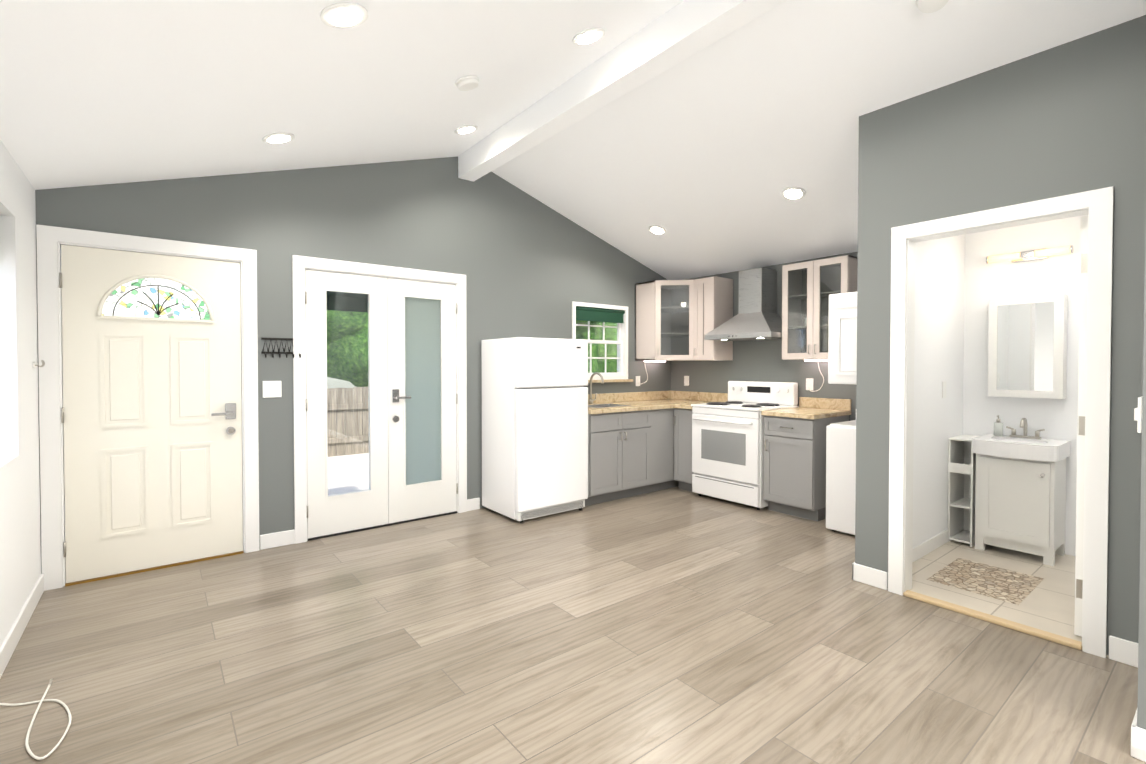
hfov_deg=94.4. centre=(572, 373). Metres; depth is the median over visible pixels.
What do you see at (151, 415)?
front door
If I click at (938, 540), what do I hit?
baseboard
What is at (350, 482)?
ground
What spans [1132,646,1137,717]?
baseboard
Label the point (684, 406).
countertop
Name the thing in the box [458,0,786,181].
ridge beam
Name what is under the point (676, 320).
upper cabinet
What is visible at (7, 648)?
baseboard
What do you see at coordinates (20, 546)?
wall
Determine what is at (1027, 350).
mirrored medicine cabinet
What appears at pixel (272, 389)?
light switch
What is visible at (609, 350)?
bush
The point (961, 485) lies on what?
shelf unit
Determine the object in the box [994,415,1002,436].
soap dispenser
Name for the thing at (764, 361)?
wall
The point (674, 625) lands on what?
floor
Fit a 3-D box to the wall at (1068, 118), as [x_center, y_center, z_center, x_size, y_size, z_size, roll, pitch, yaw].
[2.447,-0.132,2.411,0.110,2.824,2.180,-1,1,-38]
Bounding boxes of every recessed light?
[262,132,294,143]
[320,2,368,28]
[454,125,477,133]
[572,27,604,45]
[648,225,665,234]
[781,186,805,199]
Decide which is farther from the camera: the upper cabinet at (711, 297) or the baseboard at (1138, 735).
the upper cabinet at (711, 297)
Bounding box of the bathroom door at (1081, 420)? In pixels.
[1074,216,1087,636]
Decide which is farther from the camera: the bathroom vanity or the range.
the range
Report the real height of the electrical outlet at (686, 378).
0.116 m
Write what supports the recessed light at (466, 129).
in the ceiling
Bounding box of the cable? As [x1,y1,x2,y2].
[0,679,71,759]
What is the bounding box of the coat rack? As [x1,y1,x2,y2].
[261,337,300,357]
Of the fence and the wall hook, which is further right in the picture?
the fence
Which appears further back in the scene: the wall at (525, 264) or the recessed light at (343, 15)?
the wall at (525, 264)
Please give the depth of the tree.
9.98 m
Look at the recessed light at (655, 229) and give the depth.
5.21 m
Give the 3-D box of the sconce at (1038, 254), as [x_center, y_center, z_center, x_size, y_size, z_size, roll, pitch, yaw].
[3.236,-0.842,3.770,0.083,0.070,0.470,-1,1,-38]
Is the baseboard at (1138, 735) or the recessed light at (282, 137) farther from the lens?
the recessed light at (282, 137)
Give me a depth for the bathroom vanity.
3.58 m
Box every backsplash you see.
[588,391,668,402]
[669,391,850,410]
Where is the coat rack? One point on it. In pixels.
(278, 352)
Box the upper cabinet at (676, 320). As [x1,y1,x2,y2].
[651,280,690,354]
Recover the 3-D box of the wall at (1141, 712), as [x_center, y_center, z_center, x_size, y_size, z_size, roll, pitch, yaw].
[3.042,-0.232,0.931,0.780,3.069,2.720,-1,1,-38]
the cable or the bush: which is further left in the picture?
the cable
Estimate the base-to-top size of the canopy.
0.460 m
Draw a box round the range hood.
[704,268,781,340]
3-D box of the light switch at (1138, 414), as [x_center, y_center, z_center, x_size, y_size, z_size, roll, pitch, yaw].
[1.945,0.139,1.819,0.120,0.120,0.021,-1,1,-38]
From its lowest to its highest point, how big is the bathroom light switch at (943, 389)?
0.120 m
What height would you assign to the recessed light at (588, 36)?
0.063 m
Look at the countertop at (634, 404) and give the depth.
5.53 m
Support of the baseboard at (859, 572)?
attached to the wall at (1068, 118)
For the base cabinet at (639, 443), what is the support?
on the floor at (674, 625)
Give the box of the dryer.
[826,292,856,534]
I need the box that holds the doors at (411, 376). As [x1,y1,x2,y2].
[305,270,457,537]
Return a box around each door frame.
[36,224,259,590]
[292,255,466,543]
[888,186,1113,657]
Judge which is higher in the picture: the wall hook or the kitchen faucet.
the wall hook
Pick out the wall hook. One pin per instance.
(35, 365)
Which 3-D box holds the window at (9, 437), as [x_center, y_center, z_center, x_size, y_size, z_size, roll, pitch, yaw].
[-2.418,-0.175,2.079,0.150,1.220,1.310,-1,1,-38]
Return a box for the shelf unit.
[948,435,977,546]
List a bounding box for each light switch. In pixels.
[262,381,281,397]
[942,381,945,397]
[1134,396,1142,432]
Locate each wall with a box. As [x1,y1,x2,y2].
[0,140,40,646]
[35,156,670,573]
[671,215,1087,555]
[855,15,1145,656]
[912,234,964,547]
[1137,229,1145,729]
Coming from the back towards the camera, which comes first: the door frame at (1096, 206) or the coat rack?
the coat rack
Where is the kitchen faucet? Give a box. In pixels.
[589,372,603,403]
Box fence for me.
[327,387,368,456]
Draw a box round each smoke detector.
[455,75,478,90]
[915,0,948,12]
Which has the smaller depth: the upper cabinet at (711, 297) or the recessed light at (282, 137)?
the recessed light at (282, 137)
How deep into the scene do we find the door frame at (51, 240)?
3.16 m
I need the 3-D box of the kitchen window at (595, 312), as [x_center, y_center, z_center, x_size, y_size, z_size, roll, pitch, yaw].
[0.283,-0.330,5.795,0.870,0.848,0.180,-1,1,-38]
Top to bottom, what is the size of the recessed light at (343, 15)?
0.063 m
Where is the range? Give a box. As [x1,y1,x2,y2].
[691,381,798,509]
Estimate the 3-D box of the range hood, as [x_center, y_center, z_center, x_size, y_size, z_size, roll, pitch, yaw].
[1.774,-0.688,5.295,0.502,0.696,0.750,-1,1,-38]
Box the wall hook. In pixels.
[33,360,44,367]
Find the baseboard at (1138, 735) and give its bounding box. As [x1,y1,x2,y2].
[1131,718,1145,761]
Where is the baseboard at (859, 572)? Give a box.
[852,562,875,581]
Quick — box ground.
[328,392,368,494]
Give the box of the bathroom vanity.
[972,418,1070,565]
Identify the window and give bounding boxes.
[0,201,18,467]
[572,301,632,382]
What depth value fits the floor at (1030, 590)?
3.17 m
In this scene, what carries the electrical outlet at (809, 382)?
attached to the wall at (764, 361)
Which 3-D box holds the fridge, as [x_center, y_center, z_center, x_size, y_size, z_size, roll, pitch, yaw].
[-0.343,0.466,4.824,0.750,1.548,0.644,-1,1,-38]
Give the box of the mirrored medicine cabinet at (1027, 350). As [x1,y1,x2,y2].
[988,294,1067,398]
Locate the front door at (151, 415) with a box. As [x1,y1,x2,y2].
[59,245,242,582]
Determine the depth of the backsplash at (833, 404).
5.13 m
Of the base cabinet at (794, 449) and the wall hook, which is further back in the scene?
the base cabinet at (794, 449)
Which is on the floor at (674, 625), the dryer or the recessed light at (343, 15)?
the dryer
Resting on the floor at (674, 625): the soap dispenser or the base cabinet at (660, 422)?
the base cabinet at (660, 422)
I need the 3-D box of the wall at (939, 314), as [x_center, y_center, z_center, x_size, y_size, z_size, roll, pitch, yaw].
[2.459,-0.135,3.667,1.460,2.790,0.002,-1,1,-38]
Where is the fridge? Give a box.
[481,337,587,522]
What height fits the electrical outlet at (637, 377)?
0.116 m
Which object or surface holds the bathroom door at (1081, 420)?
in the wall at (1068, 118)
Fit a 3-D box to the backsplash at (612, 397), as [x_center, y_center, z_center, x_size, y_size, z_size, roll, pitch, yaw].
[0.485,0.265,5.895,1.812,0.100,0.020,-1,1,-38]
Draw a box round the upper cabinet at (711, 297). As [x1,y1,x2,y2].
[687,276,732,360]
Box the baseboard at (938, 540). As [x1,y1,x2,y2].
[876,529,948,585]
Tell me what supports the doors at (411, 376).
in the wall at (525, 264)
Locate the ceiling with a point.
(706, 156)
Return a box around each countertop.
[588,399,708,414]
[677,403,702,410]
[761,407,850,418]
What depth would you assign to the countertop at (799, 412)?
4.62 m
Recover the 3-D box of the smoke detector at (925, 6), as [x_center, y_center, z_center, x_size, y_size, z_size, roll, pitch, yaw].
[1.641,-1.704,2.414,0.136,0.072,0.140,-1,1,-44]
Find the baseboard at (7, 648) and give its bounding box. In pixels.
[0,574,43,677]
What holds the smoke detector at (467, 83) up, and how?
attached to the ceiling
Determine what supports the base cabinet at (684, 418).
on the floor at (674, 625)
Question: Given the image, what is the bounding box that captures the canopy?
[326,291,367,312]
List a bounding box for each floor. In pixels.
[0,487,1145,763]
[887,540,1108,657]
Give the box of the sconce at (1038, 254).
[986,245,1073,263]
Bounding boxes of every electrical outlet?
[636,376,639,385]
[684,376,688,385]
[806,378,812,389]
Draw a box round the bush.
[576,320,616,372]
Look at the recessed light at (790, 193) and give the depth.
4.10 m
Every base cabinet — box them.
[585,411,644,505]
[645,407,676,492]
[677,407,692,491]
[763,415,848,520]
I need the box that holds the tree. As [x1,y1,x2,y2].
[327,310,367,386]
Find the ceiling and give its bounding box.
[0,0,1145,279]
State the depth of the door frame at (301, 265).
4.07 m

